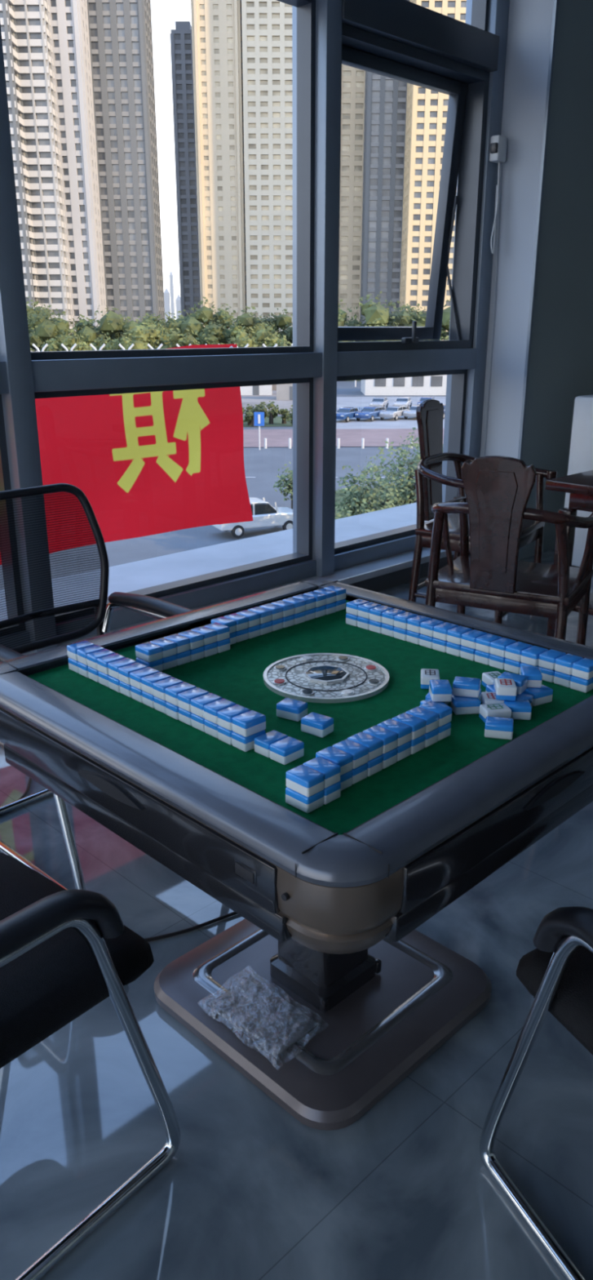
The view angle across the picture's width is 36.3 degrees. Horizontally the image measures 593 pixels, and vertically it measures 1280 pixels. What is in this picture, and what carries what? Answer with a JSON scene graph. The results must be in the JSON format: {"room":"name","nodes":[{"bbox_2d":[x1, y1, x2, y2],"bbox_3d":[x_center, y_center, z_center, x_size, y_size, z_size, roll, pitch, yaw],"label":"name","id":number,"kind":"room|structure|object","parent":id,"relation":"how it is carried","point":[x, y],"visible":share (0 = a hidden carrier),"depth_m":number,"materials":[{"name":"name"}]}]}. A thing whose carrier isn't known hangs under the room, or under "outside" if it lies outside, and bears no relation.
{"room":"games hall","nodes":[
{"label":"games hall","id":0,"kind":"room"},
{"bbox_2d":[240,386,293,415],"bbox_3d":[-43.000,-39.611,146.081,127.279,0.001,115.966,-18,26,-42],"label":"dirt lot","id":1,"kind":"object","parent":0,"point":[251,400],"depth_m":133.36,"materials":[{"name":"concrete"}]},
{"bbox_2d":[31,343,48,351],"bbox_3d":[-46.400,-50.017,164.700,2.183,7.541,2.183,-18,26,-42],"label":"street lamp","id":2,"kind":"object","parent":1,"relation":"on","point":[33,344],"visible":0.44,"depth_m":163.55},
{"bbox_2d":[61,343,76,351],"bbox_3d":[-41.200,-50.017,164.701,2.183,7.541,2.183,-18,26,-42],"label":"street lamp","id":3,"kind":"object","parent":1,"relation":"on","point":[62,344],"visible":0.41,"depth_m":163.55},
{"bbox_2d":[89,343,105,350],"bbox_3d":[-36.000,-50.017,164.700,2.183,7.541,2.183,-18,26,-42],"label":"street lamp","id":4,"kind":"object","parent":1,"relation":"on","point":[91,344],"visible":0.41,"depth_m":163.51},
{"bbox_2d":[118,343,133,350],"bbox_3d":[-30.800,-50.017,164.701,2.183,7.541,2.183,-18,26,-42],"label":"street lamp","id":5,"kind":"object","parent":1,"relation":"on","point":[119,344],"visible":0.34,"depth_m":163.51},
{"bbox_2d":[146,343,163,349],"bbox_3d":[-25.600,-50.017,164.700,2.183,7.541,2.183,-18,26,-42],"label":"street lamp","id":6,"kind":"object","parent":1,"relation":"on","point":[148,344],"visible":0.38,"depth_m":163.51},
{"bbox_2d":[240,384,272,395],"bbox_3d":[-6.500,-41.069,146.105,6.223,2.800,6.223,-18,26,-42],"label":"cabin","id":7,"kind":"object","parent":1,"relation":"on","point":[257,389],"visible":0.38,"depth_m":144.90,"materials":[{"name":"concrete"}]},
{"bbox_2d":[276,383,293,399],"bbox_3d":[-0.500,-37.797,136.655,6.222,2.800,6.222,-18,26,-42],"label":"cabin","id":8,"kind":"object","parent":1,"relation":"on","point":[285,391],"visible":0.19,"depth_m":135.31,"materials":[{"name":"concrete"}]},
{"bbox_2d":[105,381,446,566],"bbox_3d":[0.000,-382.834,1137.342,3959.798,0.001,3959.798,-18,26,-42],"label":"ground","id":9,"kind":"structure","parent":0,"point":[264,464],"depth_m":63.78,"materials":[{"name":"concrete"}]},
{"bbox_2d":[0,0,40,351],"bbox_3d":[-90.000,-144.050,236.906,40.164,138.000,40.164,-18,26,-42],"label":"apartment tower","id":10,"kind":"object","parent":9,"relation":"on","point":[6,13],"visible":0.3,"depth_m":234.10,"materials":[{"name":"white concrete"}]},
{"bbox_2d":[10,0,73,334],"bbox_3d":[-68.250,-146.013,242.576,20.011,138.000,20.011,-18,26,-42],"label":"apartment tower","id":11,"kind":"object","parent":9,"relation":"on","point":[33,25],"visible":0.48,"depth_m":239.01,"materials":[{"name":"white concrete"}]},
{"bbox_2d":[47,0,106,331],"bbox_3d":[-60.750,-147.977,248.246,20.464,138.000,20.464,-18,26,-42],"label":"apartment tower","id":12,"kind":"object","parent":9,"relation":"on","point":[68,19],"visible":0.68,"depth_m":245.52,"materials":[{"name":"white concrete"}]},
{"bbox_2d":[86,0,164,323],"bbox_3d":[-49.600,-153.321,259.094,23.716,141.000,23.716,-18,26,-42],"label":"apartment tower","id":13,"kind":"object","parent":9,"relation":"on","point":[121,34],"visible":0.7,"depth_m":256.93,"materials":[{"name":"grey concrete"}]},
{"bbox_2d":[164,288,170,322],"bbox_3d":[-202.000,-514.437,1413.481,11.314,68.000,11.314,-18,26,-42],"label":"skyscraper","id":14,"kind":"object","parent":9,"relation":"on","point":[166,295],"visible":0.59,"depth_m":1406.33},
{"bbox_2d":[169,270,174,319],"bbox_3d":[-193.500,-525.758,1407.974,7.071,93.000,7.071,-18,26,-42],"label":"skyscraper","id":15,"kind":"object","parent":9,"relation":"on","point":[171,285],"visible":0.76,"depth_m":1401.87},
{"bbox_2d":[175,294,181,319],"bbox_3d":[-183.500,-509.875,1415.590,12.728,58.000,12.728,-18,26,-42],"label":"skyscraper","id":16,"kind":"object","parent":9,"relation":"on","point":[178,304],"visible":0.41,"depth_m":1407.36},
{"bbox_2d":[169,21,200,316],"bbox_3d":[-39.000,-162.088,333.311,17.989,109.000,17.989,-18,26,-42],"label":"apartment tower","id":17,"kind":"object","parent":9,"relation":"on","point":[181,45],"visible":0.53,"depth_m":322.02,"materials":[{"name":"grey concrete"}]},
{"bbox_2d":[191,0,245,329],"bbox_3d":[-25.150,-173.715,299.654,25.555,153.000,25.555,-18,26,-42],"label":"apartment tower","id":18,"kind":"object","parent":9,"relation":"on","point":[215,24],"visible":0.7,"depth_m":293.78,"materials":[{"name":"beige concrete"}]},
{"bbox_2d":[240,0,246,312],"bbox_3d":[-17.500,-174.370,301.544,15.514,153.000,15.514,-18,26,-42],"label":"apartment tower","id":19,"kind":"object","parent":9,"relation":"on","point":[240,0],"visible":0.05,"depth_m":296.81,"materials":[{"name":"grey concrete"}]},
{"bbox_2d":[211,497,293,537],"bbox_3d":[-2.100,-6.590,47.986,4.720,1.750,1.980,-9,21,-24],"label":"suv car","id":20,"kind":"object","parent":9,"relation":"on","point":[264,515],"visible":0.7,"depth_m":47.23,"materials":[{"name":"paint"}]},
{"bbox_2d":[253,412,264,449],"bbox_3d":[-3.300,-18.549,80.305,0.900,3.300,0.208,0,19,0],"label":"parking sign","id":21,"kind":"object","parent":9,"relation":"on","point":[259,417],"visible":1,"depth_m":79.96,"materials":[{"name":"metal"}]},
{"bbox_2d":[241,0,293,332],"bbox_3d":[-8.350,-173.061,297.764,27.323,153.000,27.323,-18,26,-42],"label":"apartment tower","id":22,"kind":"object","parent":9,"relation":"on","point":[267,24],"visible":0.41,"depth_m":292.06,"materials":[{"name":"beige concrete"}]},
{"bbox_2d":[243,416,293,426],"bbox_3d":[-29.000,-24.895,103.555,55.154,0.001,49.498,-18,26,-42],"label":"grass verge","id":23,"kind":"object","parent":9,"relation":"on","point":[277,422],"visible":0.02,"depth_m":102.80,"materials":[{"name":"plant"}]},
{"bbox_2d":[242,400,293,426],"bbox_3d":[-19.714,-25.223,100.746,29.198,2.964,30.208,-18,26,-42],"label":"hedge","id":24,"kind":"object","parent":23,"relation":"on","point":[274,411],"visible":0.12,"depth_m":100.27,"materials":[{"name":"green plant"}]},
{"bbox_2d":[273,462,293,509],"bbox_3d":[-0.216,-9.171,53.888,2.402,2.899,2.280,-7,20,-20],"label":"young tree","id":25,"kind":"object","parent":9,"relation":"on","point":[288,483],"visible":0.52,"depth_m":53.71,"materials":[{"name":"green plant"}]},
{"bbox_2d":[337,438,340,448],"bbox_3d":[3.800,-17.757,81.687,0.240,0.900,0.228,-18,26,-42],"label":"bollard","id":26,"kind":"object","parent":9,"relation":"on","point":[339,439],"visible":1,"depth_m":81.62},
{"bbox_2d":[338,64,365,326],"bbox_3d":[18.100,-173.715,299.654,21.807,153.000,21.807,-18,26,-42],"label":"apartment tower","id":27,"kind":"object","parent":9,"relation":"on","point":[353,79],"visible":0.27,"depth_m":297.57,"materials":[{"name":"beige concrete"}]},
{"bbox_2d":[360,0,410,324],"bbox_3d":[28.100,-166.117,285.352,24.282,148.000,24.282,-18,26,-42],"label":"apartment tower","id":28,"kind":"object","parent":9,"relation":"on","point":[385,97],"visible":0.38,"depth_m":283.56,"materials":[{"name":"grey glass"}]},
{"bbox_2d":[360,374,447,395],"bbox_3d":[30.500,-43.065,149.118,34.648,4.600,34.648,-18,26,-42],"label":"building","id":29,"kind":"structure","parent":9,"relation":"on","point":[367,387],"depth_m":144.83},
{"bbox_2d":[374,378,386,386],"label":"window","id":30,"kind":"structure","parent":29,"relation":"attached to","point":[378,382],"depth_m":144.40,"materials":[{"name":"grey glass"}]},
{"bbox_2d":[393,377,404,386],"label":"window","id":31,"kind":"structure","parent":29,"relation":"attached to","point":[400,381],"depth_m":144.37,"materials":[{"name":"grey glass"}]},
{"bbox_2d":[412,376,424,386],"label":"window","id":32,"kind":"structure","parent":29,"relation":"attached to","point":[417,380],"depth_m":144.37,"materials":[{"name":"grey glass"}]},
{"bbox_2d":[431,376,443,386],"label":"window","id":33,"kind":"structure","parent":29,"relation":"attached to","point":[436,380],"depth_m":144.37,"materials":[{"name":"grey glass"}]},
{"bbox_2d":[399,0,466,333],"bbox_3d":[45.000,-162.590,267.525,31.636,153.000,31.636,-18,26,-42],"label":"apartment tower","id":34,"kind":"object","parent":9,"relation":"on","point":[427,109],"visible":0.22,"depth_m":267.36,"materials":[{"name":"beige concrete"}]},
{"bbox_2d":[0,549,592,1279],"bbox_3d":[1.414,0.931,1.744,11.100,0.100,6.700,-18,26,-42],"label":"floor","id":35,"kind":"structure","parent":0,"point":[250,1190],"depth_m":1.65,"materials":[{"name":"tile"}]},
{"bbox_2d":[0,853,180,1279],"bbox_3d":[-0.604,0.478,1.415,0.585,0.968,0.638,15,24,37],"label":"chair","id":36,"kind":"object","parent":35,"relation":"on","point":[64,952],"visible":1,"depth_m":1.40,"materials":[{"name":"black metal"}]},
{"bbox_2d":[0,483,192,890],"bbox_3d":[-0.562,0.102,2.501,0.638,0.968,0.585,17,26,41],"label":"chair","id":37,"kind":"object","parent":35,"relation":"on","point":[55,567],"visible":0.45,"depth_m":2.64,"materials":[{"name":"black metal"}]},
{"bbox_2d":[18,777,238,942],"bbox_3d":[-0.808,0.537,2.710,0.611,0.009,1.685,-18,26,-42],"label":"power cable","id":38,"kind":"object","parent":35,"relation":"on","point":[233,913],"visible":0.41,"depth_m":2.22,"materials":[{"name":"rubber"}]},
{"bbox_2d":[0,580,592,1130],"bbox_3d":[0.058,0.420,1.888,1.018,0.770,1.018,18,26,42],"label":"table","id":39,"kind":"object","parent":35,"relation":"on","point":[332,899],"visible":0.92,"depth_m":1.56,"materials":[{"name":"plastic"}]},
{"bbox_2d":[66,640,304,764],"bbox_3d":[-0.222,0.098,1.623,0.059,0.052,0.609,-18,26,-42],"label":"tiles","id":40,"kind":"structure","parent":39,"relation":"on","point":[238,726],"depth_m":1.56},
{"bbox_2d":[135,585,346,671],"bbox_3d":[-0.101,-0.033,2.001,0.605,0.052,0.070,-18,26,-42],"label":"tiles","id":41,"kind":"structure","parent":39,"relation":"on","point":[172,651],"depth_m":1.96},
{"bbox_2d":[235,862,253,884],"bbox_3d":[-0.070,0.318,1.235,0.037,0.017,0.006,18,26,42],"label":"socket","id":42,"kind":"object","parent":39,"relation":"attached to","point":[244,872],"depth_m":1.23,"materials":[{"name":"plastic"}]},
{"bbox_2d":[207,976,319,1057],"bbox_3d":[-0.071,0.765,1.863,0.162,0.018,0.261,-18,26,-42],"label":"plastic bag","id":43,"kind":"object","parent":39,"relation":"on","point":[266,1018],"visible":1,"depth_m":1.86,"materials":[{"name":"plastic"}]},
{"bbox_2d":[276,697,307,721],"bbox_3d":[-0.008,0.122,1.593,0.044,0.026,0.052,-18,26,-42],"label":"tile","id":44,"kind":"structure","parent":39,"relation":"on","point":[287,708],"depth_m":1.58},
{"bbox_2d":[301,711,333,737],"bbox_3d":[0.035,0.144,1.532,0.040,0.026,0.050,-18,26,-42],"label":"tile","id":45,"kind":"structure","parent":39,"relation":"on","point":[313,723],"depth_m":1.52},
{"bbox_2d":[285,700,452,813],"bbox_3d":[0.122,0.174,1.405,0.358,0.052,0.060,-18,26,-42],"label":"tiles","id":46,"kind":"structure","parent":39,"relation":"on","point":[321,780],"depth_m":1.37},
{"bbox_2d":[420,668,439,688],"bbox_3d":[0.256,0.075,1.731,0.055,0.026,0.054,-18,26,-42],"label":"tile","id":47,"kind":"structure","parent":39,"relation":"on","point":[427,674],"depth_m":1.71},
{"bbox_2d":[420,698,449,706],"bbox_3d":[0.243,0.124,1.590,0.047,0.026,0.054,-18,26,-42],"label":"tile","id":48,"kind":"structure","parent":39,"relation":"on","point":[422,702],"depth_m":1.59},
{"bbox_2d":[426,692,449,705],"bbox_3d":[0.256,0.107,1.638,0.054,0.026,0.047,-18,26,-42],"label":"tile","id":49,"kind":"structure","parent":39,"relation":"on","point":[428,697],"depth_m":1.62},
{"bbox_2d":[450,695,481,715],"bbox_3d":[0.302,0.115,1.614,0.055,0.026,0.054,-18,26,-42],"label":"tile","id":50,"kind":"structure","parent":39,"relation":"on","point":[460,705],"depth_m":1.60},
{"bbox_2d":[453,675,481,697],"bbox_3d":[0.305,0.084,1.622,0.051,0.026,0.055,-18,26,-42],"label":"tile","id":51,"kind":"structure","parent":39,"relation":"on","point":[462,686],"depth_m":1.61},
{"bbox_2d":[346,599,592,693],"bbox_3d":[0.345,0.002,1.902,0.054,0.052,0.604,-18,26,-42],"label":"tiles","id":52,"kind":"structure","parent":39,"relation":"on","point":[575,672],"depth_m":1.86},
{"bbox_2d":[485,684,494,692],"bbox_3d":[0.376,0.098,1.665,0.055,0.026,0.050,-18,26,-42],"label":"tile","id":53,"kind":"structure","parent":39,"relation":"on","point":[490,688],"depth_m":1.66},
{"bbox_2d":[481,671,502,687],"bbox_3d":[0.378,0.079,1.717,0.051,0.026,0.055,-18,26,-42],"label":"tile","id":54,"kind":"structure","parent":39,"relation":"on","point":[488,678],"depth_m":1.72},
{"bbox_2d":[480,692,504,704],"bbox_3d":[0.351,0.113,1.621,0.055,0.026,0.055,-18,26,-42],"label":"tile","id":55,"kind":"structure","parent":39,"relation":"on","point":[486,697],"depth_m":1.61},
{"bbox_2d":[484,715,514,739],"bbox_3d":[0.341,0.148,1.520,0.052,0.026,0.055,-18,26,-42],"label":"tile","id":56,"kind":"structure","parent":39,"relation":"on","point":[497,727],"depth_m":1.51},
{"bbox_2d":[503,699,532,719],"bbox_3d":[0.388,0.122,1.593,0.054,0.026,0.055,-18,26,-42],"label":"tile","id":57,"kind":"structure","parent":39,"relation":"on","point":[522,709],"depth_m":1.58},
{"bbox_2d":[516,693,533,707],"bbox_3d":[0.397,0.112,1.624,0.042,0.026,0.051,-18,26,-42],"label":"tile","id":58,"kind":"structure","parent":39,"relation":"on","point":[522,696],"depth_m":1.61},
{"bbox_2d":[522,684,553,706],"bbox_3d":[0.441,0.100,1.657,0.052,0.026,0.044,-18,26,-42],"label":"tile","id":59,"kind":"structure","parent":39,"relation":"on","point":[544,695],"depth_m":1.64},
{"bbox_2d":[349,553,471,591],"bbox_3d":[-1.877,0.372,3.051,8.450,0.100,0.320,-18,26,-42],"label":"kerb","id":60,"kind":"object","parent":35,"relation":"on","point":[388,580],"depth_m":5.13,"materials":[{"name":"stone"}]},
{"bbox_2d":[0,22,454,655],"bbox_3d":[-1.870,-1.230,2.481,8.440,3.300,0.350,-18,26,-42],"label":"window","id":61,"kind":"structure","parent":60,"relation":"on","point":[360,572],"depth_m":3.45,"materials":[{"name":"metal"}]},
{"bbox_2d":[0,360,8,394],"bbox_3d":[-1.722,-0.801,2.854,1.650,0.115,0.200,-18,26,-42],"label":"transom","id":62,"kind":"object","parent":61,"relation":"attached to","point":[3,377],"visible":1,"depth_m":3.33,"materials":[{"name":"metal"}]},
{"bbox_2d":[0,394,11,491],"bbox_3d":[-1.152,-0.491,3.572,0.028,0.940,0.090,-18,26,-42],"label":"window frame","id":63,"kind":"structure","parent":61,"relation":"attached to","point":[5,482],"depth_m":3.47,"materials":[{"name":"metal"}]},
{"bbox_2d":[35,343,253,542],"bbox_3d":[-1.221,-0.714,3.653,2.785,0.882,0.105,-18,26,-42],"label":"banner","id":64,"kind":"object","parent":61,"relation":"hanging from","point":[145,464],"visible":0.62,"depth_m":4.23,"materials":[{"name":"fabric"}]},
{"bbox_2d":[106,552,308,606],"bbox_3d":[-0.509,-0.270,4.329,1.534,0.028,0.090,-18,26,-42],"label":"window frame","id":65,"kind":"structure","parent":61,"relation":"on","point":[167,588],"depth_m":4.42,"materials":[{"name":"metal"}]},
{"bbox_2d":[334,520,434,553],"bbox_3d":[0.559,-0.621,5.338,1.170,0.030,0.090,-18,26,-42],"label":"window frame","id":66,"kind":"structure","parent":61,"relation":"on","point":[349,544],"depth_m":5.20,"materials":[{"name":"metal"}]},
{"bbox_3d":[-0.506,-2.718,3.478,1.590,0.100,0.200,-18,26,-42],"label":"window","id":67,"kind":"structure","parent":61,"relation":"attached to","visible":0},
{"bbox_2d":[276,0,311,7],"bbox_3d":[-0.509,-2.658,3.502,1.534,0.028,0.090,-18,26,-42],"label":"window frame","id":68,"kind":"structure","parent":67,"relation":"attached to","point":[296,3],"depth_m":3.98,"materials":[{"name":"metal"}]},
{"bbox_2d":[408,399,557,623],"bbox_3d":[0.905,-0.653,4.553,0.595,1.058,0.660,12,23,31],"label":"armchair","id":69,"kind":"object","parent":35,"relation":"on","point":[429,477],"visible":0.49,"depth_m":4.54,"materials":[{"name":"wood"}]},
{"bbox_2d":[425,455,592,645],"bbox_3d":[0.849,-0.277,3.602,0.660,0.968,0.587,10,21,26],"label":"armchair","id":70,"kind":"object","parent":35,"relation":"on","point":[499,489],"visible":0.91,"depth_m":3.37,"materials":[{"name":"wood"}]},
{"bbox_2d":[480,906,592,1279],"bbox_3d":[0.691,0.518,1.299,0.585,0.968,0.638,-8,21,-22],"label":"chair","id":71,"kind":"object","parent":35,"relation":"on","point":[558,973],"visible":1,"depth_m":1.39,"materials":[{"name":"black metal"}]},
{"bbox_2d":[546,470,592,637],"bbox_3d":[1.877,-0.430,4.314,1.380,0.790,0.810,-18,26,-42],"label":"table","id":72,"kind":"object","parent":35,"relation":"on","point":[580,486],"visible":0.52,"depth_m":4.01,"materials":[{"name":"brown wood"}]},
{"bbox_2d":[573,592,592,615],"bbox_3d":[1.877,-0.223,4.386,1.180,0.030,0.610,-18,26,-42],"label":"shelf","id":73,"kind":"object","parent":72,"relation":"attached to","point":[591,605],"depth_m":4.16,"materials":[{"name":"wood"}]},
{"bbox_2d":[564,394,592,567],"bbox_3d":[1.888,-0.948,5.396,0.360,1.060,0.420,-18,26,-42],"label":"water dispenser","id":74,"kind":"object","parent":35,"relation":"on","point":[581,453],"visible":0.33,"depth_m":5.30,"materials":[{"name":"white plastic"}]},
{"bbox_2d":[335,488,408,519],"bbox_3d":[7.500,-5.926,48.744,31.820,0.001,26.163,-18,26,-42],"label":"lawn","id":75,"kind":"structure","parent":0,"point":[336,491],"depth_m":58.02,"materials":[{"name":"green plant"}]},
{"bbox_2d":[335,506,356,519],"bbox_3d":[2.212,-3.582,36.878,2.615,3.462,2.822,-18,26,-42],"label":"young tree","id":76,"kind":"object","parent":75,"relation":"on","point":[348,511],"visible":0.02,"depth_m":36.32,"materials":[{"name":"green plant"}]},
{"bbox_2d":[335,455,408,518],"bbox_3d":[3.252,-5.675,40.411,3.808,5.096,3.914,5,20,14],"label":"young tree","id":77,"kind":"object","parent":75,"relation":"on","point":[368,501],"visible":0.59,"depth_m":39.63,"materials":[{"name":"green plant"}]},
{"bbox_2d":[361,427,443,509],"bbox_3d":[5.270,-6.895,42.061,4.574,6.319,4.907,-18,26,-42],"label":"young tree","id":78,"kind":"object","parent":75,"relation":"on","point":[410,481],"visible":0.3,"depth_m":41.34,"materials":[{"name":"green plant"}]},
{"bbox_2d":[404,436,444,502],"bbox_3d":[7.292,-7.492,45.065,4.290,5.483,4.430,-6,20,-18],"label":"young tree","id":79,"kind":"object","parent":75,"relation":"on","point":[417,447],"visible":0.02,"depth_m":45.13,"materials":[{"name":"green plant"}]},
{"bbox_2d":[336,396,446,429],"bbox_3d":[47.000,-30.785,120.564,97.581,0.001,91.924,-18,26,-42],"label":"parking lot","id":80,"kind":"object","parent":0,"point":[342,402],"visible":0.02,"depth_m":106.40,"materials":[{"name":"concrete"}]},
{"bbox_2d":[336,406,360,422],"bbox_3d":[5.800,-26.259,105.199,1.980,1.480,4.720,11,22,28],"label":"parked car","id":81,"kind":"object","parent":80,"relation":"on","point":[345,413],"visible":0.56,"depth_m":104.19,"materials":[{"name":"paint"}]},
{"bbox_2d":[355,406,385,421],"bbox_3d":[8.700,-26.586,106.144,1.980,1.480,4.720,11,22,28],"label":"parked car","id":82,"kind":"object","parent":80,"relation":"on","point":[367,412],"visible":0.84,"depth_m":104.98,"materials":[{"name":"paint"}]},
{"bbox_2d":[369,396,389,409],"bbox_3d":[11.000,-31.494,120.318,1.980,1.480,4.720,5,20,14],"label":"parked car","id":83,"kind":"object","parent":80,"relation":"on","point":[382,402],"visible":0.82,"depth_m":119.31,"materials":[{"name":"paint"}]},
{"bbox_2d":[379,405,408,420],"bbox_3d":[11.600,-26.913,107.089,1.980,1.480,4.720,11,22,28],"label":"parked car","id":84,"kind":"object","parent":80,"relation":"on","point":[392,411],"visible":0.84,"depth_m":105.91,"materials":[{"name":"paint"}]},
{"bbox_2d":[393,396,412,408],"bbox_3d":[14.200,-31.592,120.602,1.980,1.480,4.720,5,20,14],"label":"parked car","id":85,"kind":"object","parent":80,"relation":"on","point":[406,402],"visible":0.84,"depth_m":119.60,"materials":[{"name":"paint"}]},
{"bbox_2d":[403,404,420,418],"bbox_3d":[14.500,-27.240,108.034,1.980,1.480,4.720,11,22,28],"label":"parked car","id":86,"kind":"object","parent":80,"relation":"on","point":[411,412],"visible":0.38,"depth_m":106.45,"materials":[{"name":"paint"}]},
{"bbox_2d":[417,396,435,404],"bbox_3d":[17.400,-31.690,120.885,1.980,1.480,4.720,5,20,14],"label":"parked car","id":87,"kind":"object","parent":80,"relation":"on","point":[423,398],"visible":0.27,"depth_m":120.21,"materials":[{"name":"paint"}]},
{"bbox_2d":[429,679,453,702],"bbox_3d":[0.256,0.090,1.606,0.055,0.026,0.055,-18,26,-42],"label":"tile","id":88,"kind":"structure","parent":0,"point":[440,690],"depth_m":1.59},
{"bbox_2d":[479,702,511,723],"bbox_3d":[0.346,0.128,1.576,0.055,0.026,0.052,-18,26,-42],"label":"tile","id":89,"kind":"structure","parent":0,"point":[497,709],"depth_m":1.56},
{"bbox_2d":[494,678,517,700],"bbox_3d":[0.373,0.088,1.612,0.055,0.026,0.054,-18,26,-42],"label":"tile","id":90,"kind":"structure","parent":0,"point":[505,689],"depth_m":1.59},
{"bbox_2d":[497,671,528,694],"bbox_3d":[0.392,0.078,1.641,0.042,0.026,0.051,-18,26,-42],"label":"tile","id":91,"kind":"structure","parent":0,"point":[522,681],"depth_m":1.63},
{"bbox_2d":[520,666,542,688],"bbox_3d":[0.433,0.068,1.669,0.055,0.026,0.054,-18,26,-42],"label":"tile","id":92,"kind":"structure","parent":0,"point":[535,675],"depth_m":1.65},
{"bbox_2d":[480,0,592,560],"bbox_3d":[2.154,-2.468,6.210,2.812,3.400,0.525,-18,26,-42],"label":"wall","id":93,"kind":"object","parent":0,"point":[543,351],"visible":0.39,"depth_m":5.21,"materials":[{"name":"paint"}]},
{"bbox_2d":[292,0,510,577],"bbox_3d":[0.541,-2.077,4.867,1.450,3.260,0.319,-18,26,-42],"label":"window","id":94,"kind":"structure","parent":93,"relation":"attached to","point":[406,22],"depth_m":4.63,"materials":[{"name":"metal"}]},
{"bbox_2d":[31,352,322,392],"bbox_3d":[-0.506,-1.199,4.004,1.590,0.115,0.200,-18,26,-42],"label":"transom","id":95,"kind":"object","parent":94,"relation":"attached to","point":[80,374],"visible":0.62,"depth_m":3.83,"materials":[{"name":"metal"}]},
{"bbox_2d":[30,346,310,359],"bbox_3d":[-0.509,-1.267,3.984,1.534,0.028,0.090,-18,26,-42],"label":"window frame","id":96,"kind":"structure","parent":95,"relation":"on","point":[45,355],"depth_m":3.86,"materials":[{"name":"metal"}]},
{"bbox_2d":[34,377,309,398],"bbox_3d":[-0.509,-1.132,4.030,1.534,0.028,0.090,-18,26,-42],"label":"window frame","id":97,"kind":"structure","parent":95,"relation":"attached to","point":[281,381],"depth_m":3.91,"materials":[{"name":"metal"}]},
{"bbox_2d":[297,377,313,559],"bbox_3d":[0.043,-0.882,4.702,0.028,0.940,0.090,-18,26,-42],"label":"window frame","id":98,"kind":"structure","parent":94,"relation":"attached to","point":[304,390],"depth_m":4.68,"materials":[{"name":"metal"}]},
{"bbox_2d":[297,0,315,352],"bbox_3d":[0.043,-2.143,4.265,0.028,1.500,0.090,-18,26,-42],"label":"window frame","id":99,"kind":"structure","parent":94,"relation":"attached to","point":[306,14],"depth_m":4.23,"materials":[{"name":"metal"}]},
{"bbox_2d":[337,23,342,351],"bbox_3d":[0.143,-2.136,4.366,0.045,1.420,0.140,-18,26,-42],"label":"window frame","id":100,"kind":"structure","parent":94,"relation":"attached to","point":[342,24],"depth_m":4.32,"materials":[{"name":"metal"}]},
{"bbox_2d":[337,348,477,376],"bbox_3d":[0.562,-1.548,5.013,1.230,0.115,0.200,-18,26,-42],"label":"transom","id":101,"kind":"object","parent":94,"relation":"attached to","point":[358,362],"visible":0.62,"depth_m":4.90,"materials":[{"name":"metal"}]},
{"bbox_2d":[337,368,465,381],"bbox_3d":[0.559,-1.481,5.040,1.170,0.030,0.090,-18,26,-42],"label":"window frame","id":102,"kind":"structure","parent":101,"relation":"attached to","point":[357,377],"depth_m":4.98,"materials":[{"name":"metal"}]},
{"bbox_2d":[337,340,469,351],"bbox_3d":[0.562,-1.623,4.987,1.140,0.045,0.140,-18,26,-42],"label":"window frame","id":103,"kind":"structure","parent":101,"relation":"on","point":[355,346],"depth_m":4.88,"materials":[{"name":"metal"}]},
{"bbox_2d":[342,23,485,84],"bbox_3d":[0.562,-2.923,4.537,1.140,0.045,0.140,-18,26,-42],"label":"window frame","id":104,"kind":"structure","parent":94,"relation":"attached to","point":[353,37],"depth_m":4.47,"materials":[{"name":"metal"}]},
{"bbox_2d":[412,320,417,342],"bbox_3d":[0.636,-1.665,4.886,0.022,0.110,0.018,-18,26,-42],"label":"lever","id":105,"kind":"object","parent":94,"relation":"attached to","point":[415,322],"visible":1,"depth_m":4.88,"materials":[{"name":"metal"}]},
{"bbox_2d":[445,368,467,515],"bbox_3d":[0.983,-1.190,5.590,0.030,0.940,0.090,-18,26,-42],"label":"window frame","id":106,"kind":"structure","parent":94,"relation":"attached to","point":[459,384],"depth_m":5.53,"materials":[{"name":"metal"}]},
{"bbox_2d":[449,71,489,348],"bbox_3d":[0.981,-2.410,5.157,0.045,1.420,0.140,-18,26,-42],"label":"window frame","id":107,"kind":"structure","parent":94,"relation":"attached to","point":[472,163],"depth_m":5.13,"materials":[{"name":"metal"}]},
{"bbox_2d":[471,0,489,31],"bbox_3d":[0.984,-3.491,4.793,0.028,0.540,0.090,-18,26,-42],"label":"window frame","id":108,"kind":"structure","parent":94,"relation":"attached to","point":[480,11],"depth_m":4.83,"materials":[{"name":"metal"}]},
{"bbox_2d":[484,134,507,456],"bbox_3d":[1.121,-1.727,5.361,0.120,2.235,0.062,-18,26,-42],"label":"box","id":109,"kind":"object","parent":93,"relation":"attached to","point":[498,154],"depth_m":5.05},
{"label":"outside","id":110,"kind":"structure","parent":0,"visible":0},
{"bbox_2d":[243,428,444,447],"bbox_3d":[5.000,-20.160,89.850,106.773,0.001,98.288,-18,26,-42],"label":"paving","id":111,"kind":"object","parent":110,"point":[348,437],"visible":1,"depth_m":89.77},
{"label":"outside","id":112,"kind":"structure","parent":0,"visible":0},
{"bbox_2d":[107,502,434,596],"bbox_3d":[-2.758,0.402,3.058,40.000,0.140,0.900,-18,26,-42],"label":"ledge","id":113,"kind":"object","parent":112,"point":[146,573],"visible":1,"depth_m":5.52,"materials":[{"name":"concrete"}]},
{"label":"lawn","id":114,"kind":"structure","parent":0,"visible":0},
{"bbox_2d":[26,290,451,351],"bbox_3d":[-11.266,-65.846,194.966,131.596,18.053,130.418,-18,26,-42],"label":"trees","id":115,"kind":"object","parent":114,"relation":"on","point":[215,331],"visible":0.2,"depth_m":192.05,"materials":[{"name":"green plant"}]},
{"bbox_2d":[30,318,449,351],"bbox_3d":[-8.214,-58.651,182.669,127.303,12.929,127.202,-18,26,-42],"label":"trees","id":116,"kind":"object","parent":114,"relation":"on","point":[140,335],"visible":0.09,"depth_m":179.98,"materials":[{"name":"green plant"}]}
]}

